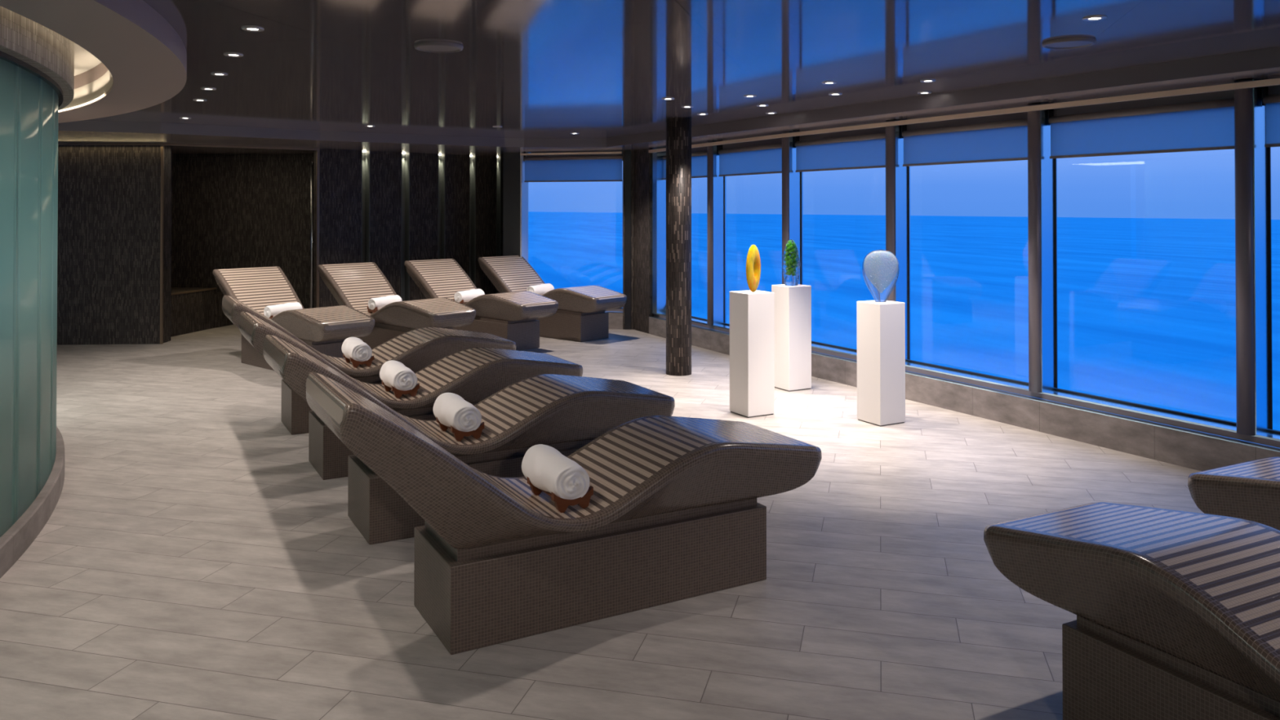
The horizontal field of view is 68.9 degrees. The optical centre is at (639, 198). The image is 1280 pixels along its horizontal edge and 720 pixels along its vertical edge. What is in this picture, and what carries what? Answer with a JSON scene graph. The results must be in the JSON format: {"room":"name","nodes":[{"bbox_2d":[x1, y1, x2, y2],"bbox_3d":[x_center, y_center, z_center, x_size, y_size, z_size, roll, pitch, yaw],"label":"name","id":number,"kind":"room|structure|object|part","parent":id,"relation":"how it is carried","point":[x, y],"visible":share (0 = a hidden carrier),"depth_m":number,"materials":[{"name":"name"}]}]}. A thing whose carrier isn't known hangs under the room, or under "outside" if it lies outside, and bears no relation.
{"room":"spa","nodes":[
{"label":"spa","id":0,"kind":"room"},
{"bbox_2d":[0,5,74,110],"bbox_3d":[-5.009,-0.801,3.996,4.343,0.315,12.467,0,-1,-24],"label":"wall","id":1,"kind":"structure","parent":0,"point":[23,38],"depth_m":4.45,"materials":[{"name":"tile"}]},
{"bbox_2d":[59,70,113,110],"bbox_3d":[-4.875,-0.791,4.055,4.456,0.134,12.847,0,-1,-24],"label":"trim","id":2,"kind":"structure","parent":1,"relation":"attached to","point":[91,91],"depth_m":6.67,"materials":[{"name":"beige paint"}]},
{"bbox_2d":[57,46,1279,146],"bbox_3d":[1.833,-0.748,6.380,17.061,0.110,5.866,0,-1,36],"label":"trim","id":3,"kind":"structure","parent":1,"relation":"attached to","point":[1267,58],"depth_m":8.09,"materials":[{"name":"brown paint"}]},
{"bbox_2d":[74,42,101,75],"bbox_3d":[-5.244,-0.957,4.094,5.192,0.001,12.867,0,-1,-29],"label":"cove","id":4,"kind":"object","parent":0,"point":[84,60],"visible":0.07,"depth_m":6.34,"materials":[{"name":"beige paint"}]},
{"bbox_2d":[0,0,186,123],"bbox_3d":[-4.699,-0.832,4.132,4.837,0.250,13.563,0,-1,-24],"label":"ceiling","id":5,"kind":"structure","parent":0,"point":[145,57],"depth_m":4.41,"materials":[{"name":"brown paint"}]},
{"bbox_2d":[58,93,104,111],"bbox_3d":[-5.145,-0.679,7.588,4.121,0.012,0.317,0,-1,36],"label":"light strip","id":6,"kind":"object","parent":5,"relation":"attached to","point":[98,98],"visible":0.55,"depth_m":6.87,"materials":[{"name":"white plastic"}]},
{"bbox_2d":[57,142,502,344],"bbox_3d":[-5.844,0.548,12.240,8.634,2.360,2.578,0,-1,-9],"label":"wall","id":7,"kind":"structure","parent":0,"point":[137,223],"depth_m":12.59,"materials":[{"name":"tile"}]},
{"bbox_3d":[-7.779,-0.634,10.874,4.398,0.020,0.030,0,-1,-3],"label":"edge trim","id":8,"kind":"part","parent":7,"relation":"part of","materials":[{"name":"brown wood"}]},
{"bbox_3d":[-7.819,0.535,10.989,4.351,2.360,0.250,0,-1,-3],"label":"wall panel","id":9,"kind":"part","parent":7,"relation":"part of","materials":[{"name":"tile"}]},
{"bbox_3d":[-5.632,0.535,10.998,0.025,2.360,0.030,0,-1,-4],"label":"edge trim","id":10,"kind":"part","parent":7,"relation":"part of","materials":[{"name":"brown metal"}]},
{"bbox_3d":[-4.854,-0.628,11.480,1.758,0.020,0.030,0,-1,-33],"label":"edge trim","id":11,"kind":"part","parent":7,"relation":"part of","materials":[{"name":"brown wood"}]},
{"bbox_2d":[310,161,313,308],"bbox_3d":[-4.242,0.626,12.076,0.043,2.200,0.044,0,-1,-29],"label":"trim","id":12,"kind":"structure","parent":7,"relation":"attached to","point":[312,162],"depth_m":12.06,"materials":[{"name":"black metal"}]},
{"bbox_3d":[-4.123,0.545,11.941,0.031,2.360,0.030,1,-1,-42],"label":"edge trim","id":13,"kind":"part","parent":7,"relation":"part of","materials":[{"name":"brown metal"}]},
{"bbox_3d":[-3.952,0.548,12.204,0.594,2.360,0.140,1,-1,-45],"label":"wall panel","id":14,"kind":"part","parent":7,"relation":"part of","materials":[{"name":"wood"}]},
{"bbox_3d":[-3.481,0.553,12.655,0.456,2.360,0.140,1,-1,-42],"label":"wall panel","id":15,"kind":"part","parent":7,"relation":"part of","materials":[{"name":"wood"}]},
{"bbox_3d":[-3.050,0.556,13.034,0.431,2.360,0.140,1,-1,-40],"label":"wall panel","id":16,"kind":"part","parent":7,"relation":"part of","materials":[{"name":"wood"}]},
{"bbox_3d":[-2.649,0.560,13.364,0.382,2.360,0.140,0,-1,-38],"label":"wall panel","id":17,"kind":"part","parent":7,"relation":"part of","materials":[{"name":"wood"}]},
{"bbox_3d":[-2.285,0.563,13.649,0.334,2.360,0.140,0,-1,-37],"label":"wall panel","id":18,"kind":"part","parent":7,"relation":"part of","materials":[{"name":"wood"}]},
{"bbox_3d":[-1.958,0.566,13.895,0.327,2.360,0.140,0,-1,-37],"label":"wall panel","id":19,"kind":"part","parent":7,"relation":"part of","materials":[{"name":"wood"}]},
{"bbox_2d":[520,151,622,155],"bbox_3d":[-0.973,-0.600,12.548,1.526,0.027,0.035,0,-1,16],"label":"trim","id":20,"kind":"structure","parent":7,"relation":"attached to","point":[582,153],"depth_m":12.52,"materials":[{"name":"beige"}]},
{"bbox_2d":[0,324,1204,719],"bbox_3d":[-4.116,1.645,4.273,14.980,0.001,21.500,0,-1,-29],"label":"floor","id":21,"kind":"structure","parent":0,"point":[192,560],"depth_m":3.95,"materials":[{"name":"grey tile"}]},
{"bbox_2d":[170,287,233,337],"bbox_3d":[-6.163,1.461,12.225,0.927,0.535,1.439,0,-1,11],"label":"bench","id":22,"kind":"object","parent":21,"relation":"on","point":[193,309],"visible":0.49,"depth_m":12.11,"materials":[{"name":"brown wood"}]},
{"bbox_2d":[212,266,375,370],"bbox_3d":[-3.485,1.222,9.400,2.088,0.954,0.735,-1,-1,42],"label":"lounger","id":23,"kind":"object","parent":21,"relation":"on","point":[325,330],"visible":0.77,"depth_m":9.19,"materials":[{"name":"tile"}]},
{"bbox_3d":[-3.677,1.220,9.522,0.168,0.080,0.269,-1,-1,42],"label":"cradle","id":24,"kind":"object","parent":23,"relation":"on","visible":0},
{"bbox_2d":[263,302,302,318],"bbox_3d":[-3.652,1.151,9.551,0.174,0.150,0.366,-1,-1,42],"label":"rolled towel","id":25,"kind":"object","parent":24,"relation":"on","point":[269,310],"visible":0.6,"depth_m":9.47,"materials":[{"name":"white fabric"}]},
{"bbox_2d":[222,295,516,435],"bbox_3d":[-2.015,1.198,7.106,2.088,0.954,0.735,0,-1,-29],"label":"lounger","id":26,"kind":"object","parent":21,"relation":"on","point":[417,348],"visible":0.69,"depth_m":6.97,"materials":[{"name":"tile"}]},
{"bbox_2d":[342,353,373,368],"bbox_3d":[-2.102,1.202,6.964,0.168,0.080,0.269,0,-1,-29],"label":"cradle","id":27,"kind":"object","parent":26,"relation":"on","point":[355,363],"visible":0.64,"depth_m":6.86,"materials":[{"name":"brown wood"}]},
{"bbox_2d":[341,337,372,361],"bbox_3d":[-2.120,1.133,6.997,0.174,0.150,0.365,0,-1,-29],"label":"rolled towel","id":28,"kind":"object","parent":27,"relation":"on","point":[354,348],"visible":0.98,"depth_m":6.87,"materials":[{"name":"white fabric"}]},
{"bbox_2d":[317,262,475,349],"bbox_3d":[-2.661,1.230,10.202,2.088,0.954,0.735,-1,-1,42],"label":"lounger","id":29,"kind":"object","parent":21,"relation":"on","point":[353,285],"visible":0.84,"depth_m":10.01,"materials":[{"name":"wood"}]},
{"bbox_2d":[367,306,377,313],"bbox_3d":[-2.853,1.228,10.324,0.168,0.080,0.269,-1,-1,42],"label":"cradle","id":30,"kind":"object","parent":29,"relation":"on","point":[375,309],"visible":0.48,"depth_m":10.21,"materials":[{"name":"brown wood"}]},
{"bbox_2d":[368,294,402,310],"bbox_3d":[-2.829,1.159,10.353,0.174,0.150,0.366,-1,-1,42],"label":"rolled towel","id":31,"kind":"object","parent":30,"relation":"on","point":[380,302],"visible":0.7,"depth_m":10.26,"materials":[{"name":"white fabric"}]},
{"bbox_2d":[238,311,582,479],"bbox_3d":[-1.420,1.186,6.010,2.088,0.954,0.735,0,-1,-29],"label":"lounger","id":32,"kind":"object","parent":21,"relation":"on","point":[474,375],"visible":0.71,"depth_m":5.87,"materials":[{"name":"tile"}]},
{"bbox_2d":[381,380,419,398],"bbox_3d":[-1.507,1.190,5.868,0.168,0.080,0.269,0,-1,-29],"label":"cradle","id":33,"kind":"object","parent":32,"relation":"on","point":[397,393],"visible":0.66,"depth_m":5.76,"materials":[{"name":"brown wood"}]},
{"bbox_2d":[379,360,417,390],"bbox_3d":[-1.525,1.122,5.901,0.174,0.150,0.365,0,-1,-29],"label":"rolled towel","id":34,"kind":"object","parent":33,"relation":"on","point":[396,374],"visible":0.98,"depth_m":5.78,"materials":[{"name":"white fabric"}]},
{"bbox_2d":[262,334,675,544],"bbox_3d":[-0.842,1.175,4.955,2.088,0.954,0.735,0,-1,-29],"label":"lounger","id":35,"kind":"object","parent":21,"relation":"on","point":[564,413],"visible":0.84,"depth_m":4.80,"materials":[{"name":"tile"}]},
{"bbox_2d":[435,416,484,441],"bbox_3d":[-0.929,1.179,4.813,0.168,0.080,0.269,0,-1,-29],"label":"cradle","id":36,"kind":"object","parent":35,"relation":"on","point":[459,435],"visible":0.67,"depth_m":4.71,"materials":[{"name":"brown wood"}]},
{"bbox_2d":[432,392,481,431],"bbox_3d":[-0.947,1.111,4.846,0.174,0.150,0.365,0,-1,-29],"label":"rolled towel","id":37,"kind":"object","parent":36,"relation":"on","point":[450,409],"visible":0.98,"depth_m":4.73,"materials":[{"name":"white fabric"}]},
{"bbox_2d":[404,258,558,351],"bbox_3d":[-1.873,1.238,11.006,2.088,0.954,0.735,-1,-1,42],"label":"lounger","id":38,"kind":"object","parent":21,"relation":"on","point":[510,316],"visible":0.8,"depth_m":10.59,"materials":[{"name":"wood"}]},
{"bbox_3d":[-2.065,1.237,11.129,0.168,0.080,0.269,-1,-1,42],"label":"cradle","id":39,"kind":"object","parent":38,"relation":"on","visible":0},
{"bbox_2d":[453,288,484,302],"bbox_3d":[-2.041,1.168,11.158,0.174,0.150,0.366,-1,-1,42],"label":"rolled towel","id":40,"kind":"object","parent":39,"relation":"on","point":[467,295],"visible":0.68,"depth_m":11.07,"materials":[{"name":"white fabric"}]},
{"bbox_2d":[478,255,626,342],"bbox_3d":[-1.112,1.247,11.819,2.088,0.954,0.735,-1,-1,42],"label":"lounger","id":41,"kind":"object","parent":21,"relation":"on","point":[580,315],"visible":0.79,"depth_m":11.37,"materials":[{"name":"wood"}]},
{"bbox_3d":[-1.304,1.245,11.941,0.168,0.080,0.269,-1,-1,42],"label":"cradle","id":42,"kind":"object","parent":41,"relation":"on","visible":0},
{"bbox_2d":[526,283,554,295],"bbox_3d":[-1.280,1.176,11.970,0.174,0.150,0.366,-1,-1,42],"label":"rolled towel","id":43,"kind":"object","parent":42,"relation":"on","point":[541,289],"visible":0.67,"depth_m":11.90,"materials":[{"name":"white fabric"}]},
{"bbox_2d":[306,372,822,654],"bbox_3d":[-0.234,1.163,3.863,2.088,0.954,0.735,0,-1,-29],"label":"lounger","id":44,"kind":"object","parent":21,"relation":"on","point":[673,513],"visible":0.94,"depth_m":3.63,"materials":[{"name":"tile"}]},
{"bbox_2d":[527,476,593,512],"bbox_3d":[-0.321,1.168,3.721,0.168,0.080,0.269,0,-1,-29],"label":"cradle","id":45,"kind":"object","parent":44,"relation":"on","point":[562,504],"visible":0.64,"depth_m":3.62,"materials":[{"name":"brown wood"}]},
{"bbox_3d":[-0.361,1.172,3.701,0.011,0.011,0.230,0,-1,-29],"label":"rail","id":46,"kind":"part","parent":45,"relation":"part of","materials":[{"name":"brown wood"}]},
{"bbox_2d":[521,444,589,499],"bbox_3d":[-0.339,1.099,3.754,0.174,0.150,0.365,0,-1,-29],"label":"rolled towel","id":47,"kind":"object","parent":45,"relation":"on","point":[548,470],"visible":0.98,"depth_m":3.65,"materials":[{"name":"white fabric"}]},
{"bbox_2d":[666,116,691,376],"bbox_3d":[0.375,0.460,9.028,0.248,2.470,0.248,0,-1,-29],"label":"pillar","id":48,"kind":"structure","parent":21,"relation":"on","point":[678,129],"depth_m":8.92,"materials":[{"name":"tile"}]},
{"bbox_2d":[706,132,789,355],"bbox_3d":[1.194,0.527,9.975,0.230,2.355,1.512,0,-1,-27],"label":"window","id":49,"kind":"structure","parent":21,"relation":"on","point":[717,338],"depth_m":10.58,"materials":[{"name":"metal"}]},
{"bbox_3d":[1.171,1.571,9.981,0.115,0.268,1.462,0,-1,-27],"label":"frame rail","id":50,"kind":"part","parent":49,"relation":"part of","materials":[{"name":"black metal"}]},
{"bbox_3d":[1.211,1.437,10.002,0.167,0.012,1.462,0,-1,-27],"label":"sill","id":51,"kind":"part","parent":49,"relation":"part of","materials":[{"name":"blue metal"}]},
{"bbox_2d":[718,142,782,176],"bbox_3d":[1.213,0.051,10.008,0.064,1.408,1.336,0,-1,-27],"label":"roller blind","id":52,"kind":"object","parent":49,"relation":"attached to","point":[766,158],"visible":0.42,"depth_m":10.00,"materials":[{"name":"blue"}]},
{"bbox_2d":[729,289,774,417],"bbox_3d":[0.872,1.204,7.283,0.250,0.945,0.250,0,-1,-29],"label":"pedestal","id":53,"kind":"object","parent":21,"relation":"on","point":[752,341],"visible":0.94,"depth_m":7.19,"materials":[{"name":"white"}]},
{"bbox_2d":[746,244,760,292],"bbox_3d":[0.886,0.547,7.286,0.052,0.370,0.224,0,-1,35],"label":"disc","id":54,"kind":"object","parent":53,"relation":"on","point":[753,260],"visible":1,"depth_m":7.24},
{"bbox_2d":[771,284,811,391],"bbox_3d":[1.346,1.231,8.302,0.250,0.912,0.250,0,-1,-29],"label":"pedestal","id":55,"kind":"object","parent":21,"relation":"on","point":[792,304],"visible":0.8,"depth_m":8.20,"materials":[{"name":"white"}]},
{"bbox_2d":[782,239,799,285],"bbox_3d":[1.346,0.572,8.307,0.158,0.406,0.144,0,-1,-29],"label":"sculpture","id":56,"kind":"object","parent":55,"relation":"on","point":[791,260],"visible":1,"depth_m":8.26,"materials":[{"name":"green glass"}]},
{"bbox_2d":[856,300,905,426],"bbox_3d":[1.807,1.226,7.002,0.250,0.895,0.250,0,-1,-29],"label":"pedestal","id":57,"kind":"object","parent":21,"relation":"on","point":[881,326],"visible":0.93,"depth_m":6.91,"materials":[{"name":"white"}]},
{"bbox_2d":[862,248,899,302],"bbox_3d":[1.807,0.581,7.008,0.272,0.395,0.124,0,-1,5],"label":"sculpture","id":58,"kind":"object","parent":57,"relation":"on","point":[880,268],"visible":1,"depth_m":6.96,"materials":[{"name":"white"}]},
{"bbox_2d":[894,103,1041,429],"bbox_3d":[2.579,0.500,7.422,0.230,2.355,1.500,0,-1,-29],"label":"window","id":59,"kind":"structure","parent":21,"relation":"on","point":[996,398],"depth_m":7.23,"materials":[{"name":"metal"}]},
{"bbox_2d":[901,119,1027,166],"bbox_3d":[2.597,0.024,7.455,0.064,1.408,1.324,0,-1,-29],"label":"roller blind","id":60,"kind":"object","parent":59,"relation":"attached to","point":[1004,140],"visible":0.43,"depth_m":7.40,"materials":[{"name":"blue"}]},
{"bbox_3d":[2.594,1.410,7.449,0.167,0.012,1.450,0,-1,-29],"label":"sill","id":61,"kind":"part","parent":59,"relation":"part of","materials":[{"name":"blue metal"}]},
{"bbox_3d":[2.556,1.544,7.427,0.115,0.268,1.450,0,-1,-29],"label":"frame rail","id":62,"kind":"part","parent":59,"relation":"part of","materials":[{"name":"grey metal"}]},
{"bbox_2d":[983,502,1279,719],"bbox_3d":[1.864,1.147,2.321,0.735,0.954,2.088,0,-1,-27],"label":"lounger","id":63,"kind":"object","parent":21,"relation":"on","point":[1177,612],"visible":1,"depth_m":2.67,"materials":[{"name":"tile"}]},
{"bbox_2d":[1030,79,1255,471],"bbox_3d":[3.284,0.487,6.155,0.230,2.355,1.500,0,-1,-29],"label":"window","id":64,"kind":"structure","parent":21,"relation":"on","point":[1187,440],"depth_m":5.97,"materials":[{"name":"metal"}]},
{"bbox_3d":[3.299,1.397,6.183,0.167,0.012,1.450,0,-1,-29],"label":"sill","id":65,"kind":"part","parent":64,"relation":"part of","materials":[{"name":"blue metal"}]},
{"bbox_2d":[1048,98,1234,158],"bbox_3d":[3.302,0.011,6.188,0.064,1.408,1.324,0,-1,-29],"label":"roller blind","id":66,"kind":"object","parent":64,"relation":"attached to","point":[1202,126],"visible":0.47,"depth_m":6.12,"materials":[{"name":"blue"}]},
{"bbox_3d":[3.261,1.531,6.160,0.115,0.268,1.450,0,-1,-29],"label":"frame rail","id":67,"kind":"part","parent":64,"relation":"part of","materials":[{"name":"grey metal"}]},
{"bbox_2d":[1187,457,1279,530],"bbox_3d":[2.900,1.154,2.927,0.735,0.954,2.088,0,-1,-27],"label":"lounger","id":68,"kind":"object","parent":21,"relation":"on","point":[1250,491],"visible":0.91,"depth_m":3.57,"materials":[{"name":"tile"}]},
{"bbox_2d":[1240,79,1279,462],"bbox_3d":[3.990,0.474,4.886,0.230,2.355,1.505,0,-1,-29],"label":"window","id":69,"kind":"structure","parent":21,"relation":"on","point":[1265,443],"depth_m":5.50,"materials":[{"name":"metal"}]},
{"bbox_3d":[3.967,1.517,4.891,0.115,0.268,1.455,0,-1,-29],"label":"frame rail","id":70,"kind":"part","parent":69,"relation":"part of","materials":[{"name":"grey metal"}]},
{"bbox_3d":[4.006,1.383,4.913,0.167,0.012,1.455,0,-1,-29],"label":"sill","id":71,"kind":"part","parent":69,"relation":"part of","materials":[{"name":"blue metal"}]},
{"bbox_2d":[1262,79,1279,147],"bbox_3d":[4.009,-0.003,4.919,0.064,1.408,1.329,0,-1,-29],"label":"roller blind","id":72,"kind":"object","parent":69,"relation":"attached to","point":[1271,102],"visible":0.9,"depth_m":5.45,"materials":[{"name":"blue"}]},
{"bbox_2d":[622,148,653,333],"bbox_3d":[0.022,0.548,12.194,0.325,2.360,0.659,0,-1,-29],"label":"pillar","id":73,"kind":"structure","parent":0,"point":[641,159],"depth_m":12.12,"materials":[{"name":"wood"}]},
{"bbox_2d":[502,151,622,329],"bbox_3d":[-1.017,0.552,12.651,1.716,2.360,0.240,0,-1,16],"label":"window","id":74,"kind":"structure","parent":73,"relation":"in","point":[615,316],"depth_m":12.74,"materials":[{"name":"metal"}]},
{"bbox_2d":[523,152,622,257],"bbox_3d":[-0.900,0.078,12.601,1.433,1.408,0.064,0,-1,16],"label":"roller blind","id":75,"kind":"object","parent":74,"relation":"attached to","point":[606,167],"visible":0.94,"depth_m":12.57,"materials":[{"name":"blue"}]},
{"bbox_3d":[-0.231,0.120,12.373,0.004,1.320,0.004,0,-1,-29],"label":"pull cord","id":76,"kind":"part","parent":75,"relation":"part of","materials":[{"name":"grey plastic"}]},
{"bbox_3d":[-0.914,1.598,12.602,1.496,0.268,0.115,0,-1,16],"label":"frame rail","id":77,"kind":"part","parent":74,"relation":"part of","materials":[{"name":"grey metal"}]},
{"bbox_2d":[624,150,631,329],"bbox_3d":[-0.159,0.549,12.292,0.089,2.360,0.020,0,-1,6],"label":"trim","id":78,"kind":"structure","parent":73,"relation":"attached to","point":[627,153],"depth_m":12.28,"materials":[{"name":"black metal"}]},
{"bbox_2d":[648,141,712,348],"bbox_3d":[0.548,0.540,11.269,0.230,2.355,1.482,0,-1,-27],"label":"window","id":79,"kind":"structure","parent":73,"relation":"in","point":[657,322],"depth_m":11.76,"materials":[{"name":"metal"}]},
{"bbox_3d":[0.525,1.584,11.275,0.115,0.268,1.431,0,-1,-27],"label":"frame rail","id":80,"kind":"part","parent":79,"relation":"part of","materials":[{"name":"black metal"}]},
{"bbox_3d":[0.565,1.450,11.296,0.167,0.012,1.431,0,-1,-27],"label":"sill","id":81,"kind":"part","parent":79,"relation":"part of","materials":[{"name":"grey metal"}]},
{"bbox_2d":[662,151,706,179],"bbox_3d":[0.567,0.064,11.302,0.064,1.408,1.306,0,-1,-27],"label":"roller blind","id":82,"kind":"object","parent":79,"relation":"attached to","point":[699,159],"visible":0.34,"depth_m":11.02,"materials":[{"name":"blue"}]},
{"bbox_2d":[57,66,1279,156],"bbox_3d":[-1.048,-0.703,5.490,8.700,0.001,19.200,0,-1,-29],"label":"ceiling","id":83,"kind":"structure","parent":0,"point":[64,136],"depth_m":10.19,"materials":[{"name":"brown paint"}]},
{"bbox_2d":[86,0,1279,138],"bbox_3d":[-1.416,-0.837,3.169,10.600,0.001,15.500,0,-1,-29],"label":"ceiling","id":84,"kind":"structure","parent":0,"point":[528,68],"depth_m":5.20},
{"bbox_2d":[192,99,207,101],"bbox_3d":[-3.546,-0.789,7.523,0.104,0.007,0.104,0,-1,-29],"label":"recessed light","id":85,"kind":"object","parent":84,"relation":"in","point":[193,100],"visible":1,"depth_m":7.52,"materials":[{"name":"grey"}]},
{"bbox_2d":[200,88,216,90],"bbox_3d":[-3.147,-0.796,6.806,0.104,0.007,0.104,0,-1,-29],"label":"recessed light","id":86,"kind":"object","parent":84,"relation":"in","point":[207,89],"visible":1,"depth_m":6.81,"materials":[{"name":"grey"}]},
{"bbox_2d":[210,72,227,75],"bbox_3d":[-2.729,-0.804,6.055,0.104,0.007,0.104,0,-1,-29],"label":"recessed light","id":87,"kind":"object","parent":84,"relation":"in","point":[211,73],"visible":1,"depth_m":6.05,"materials":[{"name":"grey"}]},
{"bbox_2d":[223,53,243,57],"bbox_3d":[-2.306,-0.812,5.295,0.104,0.007,0.104,0,-1,-29],"label":"recessed light","id":88,"kind":"object","parent":84,"relation":"in","point":[231,55],"visible":1,"depth_m":5.29,"materials":[{"name":"grey"}]},
{"bbox_2d":[240,26,264,31],"bbox_3d":[-1.878,-0.820,4.526,0.104,0.007,0.104,0,-1,-29],"label":"recessed light","id":89,"kind":"object","parent":84,"relation":"in","point":[247,28],"visible":1,"depth_m":4.52,"materials":[{"name":"grey"}]},
{"bbox_2d":[413,41,463,53],"bbox_3d":[-1.081,-0.810,5.013,0.260,0.020,0.260,0,-1,-29],"label":"ceiling speaker","id":90,"kind":"object","parent":84,"relation":"attached to","point":[428,46],"visible":1,"depth_m":4.97,"materials":[{"name":"grey plastic"}]},
{"bbox_2d":[417,45,458,51],"bbox_3d":[-1.081,-0.806,5.013,0.216,0.001,0.216,0,-1,-29],"label":"grille","id":91,"kind":"object","parent":90,"relation":"attached to","point":[433,48],"depth_m":5.02,"materials":[{"name":"grey metal"}]},
{"bbox_2d":[662,97,674,100],"bbox_3d":[0.223,-0.790,7.428,0.104,0.007,0.104,0,-1,-29],"label":"recessed light","id":92,"kind":"object","parent":84,"relation":"in","point":[664,99],"visible":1,"depth_m":7.42,"materials":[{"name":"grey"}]},
{"bbox_2d":[743,95,756,97],"bbox_3d":[0.855,-0.792,7.251,0.104,0.007,0.104,0,-1,-29],"label":"recessed light","id":93,"kind":"object","parent":84,"relation":"in","point":[744,95],"visible":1,"depth_m":7.24,"materials":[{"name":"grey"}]},
{"bbox_2d":[756,104,768,106],"bbox_3d":[1.040,-0.785,7.910,0.104,0.007,0.104,0,-1,-29],"label":"recessed light","id":94,"kind":"object","parent":84,"relation":"in","point":[758,105],"visible":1,"depth_m":7.90,"materials":[{"name":"grey"}]},
{"bbox_2d":[822,81,836,84],"bbox_3d":[1.314,-0.800,6.479,0.104,0.007,0.104,0,-1,-29],"label":"recessed light","id":95,"kind":"object","parent":84,"relation":"in","point":[824,82],"visible":1,"depth_m":6.46,"materials":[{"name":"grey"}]},
{"bbox_2d":[828,93,842,95],"bbox_3d":[1.491,-0.793,7.123,0.104,0.007,0.104,0,-1,-29],"label":"recessed light","id":96,"kind":"object","parent":84,"relation":"in","point":[831,94],"visible":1,"depth_m":7.11,"materials":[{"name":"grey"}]},
{"bbox_2d":[917,91,931,93],"bbox_3d":[2.147,-0.794,7.041,0.104,0.007,0.104,0,-1,-29],"label":"recessed light","id":97,"kind":"object","parent":84,"relation":"in","point":[925,92],"visible":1,"depth_m":7.02,"materials":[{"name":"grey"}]},
{"bbox_2d":[920,80,936,82],"bbox_3d":[1.968,-0.801,6.378,0.104,0.007,0.104,0,-1,-29],"label":"recessed light","id":98,"kind":"object","parent":84,"relation":"in","point":[922,81],"visible":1,"depth_m":6.37,"materials":[{"name":"grey"}]},
{"bbox_2d":[1041,37,1096,48],"bbox_3d":[2.247,-0.811,4.892,0.260,0.020,0.260,0,-1,-29],"label":"ceiling speaker","id":99,"kind":"object","parent":84,"relation":"attached to","point":[1069,42],"visible":1,"depth_m":4.86,"materials":[{"name":"grey"}]},
{"bbox_2d":[1046,41,1091,48],"bbox_3d":[2.247,-0.807,4.892,0.216,0.001,0.216,0,-1,-29],"label":"grille","id":100,"kind":"object","parent":99,"relation":"attached to","point":[1069,44],"depth_m":4.90,"materials":[{"name":"grey metal"}]},
{"bbox_2d":[1082,15,1106,21],"bbox_3d":[2.082,-0.823,4.274,0.104,0.007,0.104,0,-1,-29],"label":"recessed light","id":101,"kind":"object","parent":84,"relation":"in","point":[1096,18],"visible":1,"depth_m":4.27,"materials":[{"name":"grey"}]},
{"bbox_2d":[648,120,895,386],"bbox_3d":[1.167,0.527,9.952,0.235,2.355,4.395,0,-1,-29],"label":"window","id":102,"kind":"structure","parent":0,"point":[838,364],"depth_m":8.73,"materials":[{"name":"metal"}]},
{"bbox_3d":[1.888,1.423,8.718,0.167,0.012,1.455,0,-1,-29],"label":"sill","id":103,"kind":"part","parent":102,"relation":"part of","materials":[{"name":"grey metal"}]},
{"bbox_3d":[1.849,1.557,8.696,0.115,0.268,1.455,0,-1,-29],"label":"frame rail","id":104,"kind":"part","parent":102,"relation":"part of","materials":[{"name":"grey metal"}]},
{"bbox_2d":[795,133,885,172],"bbox_3d":[1.891,0.037,8.724,0.064,1.408,1.329,0,-1,-29],"label":"roller blind","id":105,"kind":"object","parent":102,"relation":"attached to","point":[863,151],"visible":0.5,"depth_m":8.68,"materials":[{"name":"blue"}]},
{"label":"floor","id":106,"kind":"structure","parent":0,"visible":0},
{"bbox_2d":[0,50,64,578],"bbox_3d":[-5.036,0.497,3.971,4.333,2.290,12.402,0,-1,-24],"label":"glass enclosure","id":107,"kind":"object","parent":106,"relation":"on","point":[32,445],"visible":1,"depth_m":4.51,"materials":[{"name":"green glass"}]},
{"bbox_3d":[-2.846,0.435,4.139,0.016,2.153,0.446,0,-1,-17],"label":"glass panel","id":108,"kind":"part","parent":107,"relation":"part of","materials":[{"name":"teal glass"}]},
{"bbox_3d":[-2.996,0.439,4.566,0.016,2.153,0.446,0,-1,-21],"label":"glass panel","id":109,"kind":"part","parent":107,"relation":"part of","materials":[{"name":"teal glass"}]},
{"bbox_3d":[-5.042,-0.634,3.980,4.306,0.028,12.364,0,-1,-24],"label":"rail","id":110,"kind":"part","parent":107,"relation":"part of","materials":[{"name":"black metal"}]},
{"bbox_3d":[-3.174,0.444,4.982,0.016,2.153,0.446,0,-1,-25],"label":"glass panel","id":111,"kind":"part","parent":107,"relation":"part of","materials":[{"name":"teal glass"}]},
{"bbox_3d":[-3.381,0.448,5.385,0.016,2.153,0.446,0,-1,-29],"label":"glass panel","id":112,"kind":"part","parent":107,"relation":"part of","materials":[{"name":"teal glass"}]},
{"bbox_3d":[-3.614,0.452,5.772,0.016,2.153,0.446,0,-1,-33],"label":"glass panel","id":113,"kind":"part","parent":107,"relation":"part of","materials":[{"name":"teal glass"}]},
{"bbox_3d":[0.873,0.177,-4.552,15.100,2.750,0.200,0,-1,-29],"label":"wall","id":114,"kind":"structure","parent":0,"visible":0},
{"bbox_2d":[780,78,1279,137],"bbox_3d":[4.272,-0.677,4.182,0.035,0.035,11.740,0,-1,-29],"label":"trim","id":115,"kind":"structure","parent":114,"relation":"attached to","point":[1273,82],"depth_m":6.51,"materials":[{"name":"beige"}]},
{"label":"outside","id":116,"kind":"structure","parent":0,"visible":0},
{"bbox_2d":[528,211,1279,431],"bbox_3d":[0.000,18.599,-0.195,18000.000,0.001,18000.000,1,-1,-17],"label":"sea","id":117,"kind":"structure","parent":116,"point":[1147,306],"depth_m":244.21,"materials":[{"name":"liquid"}]}
]}

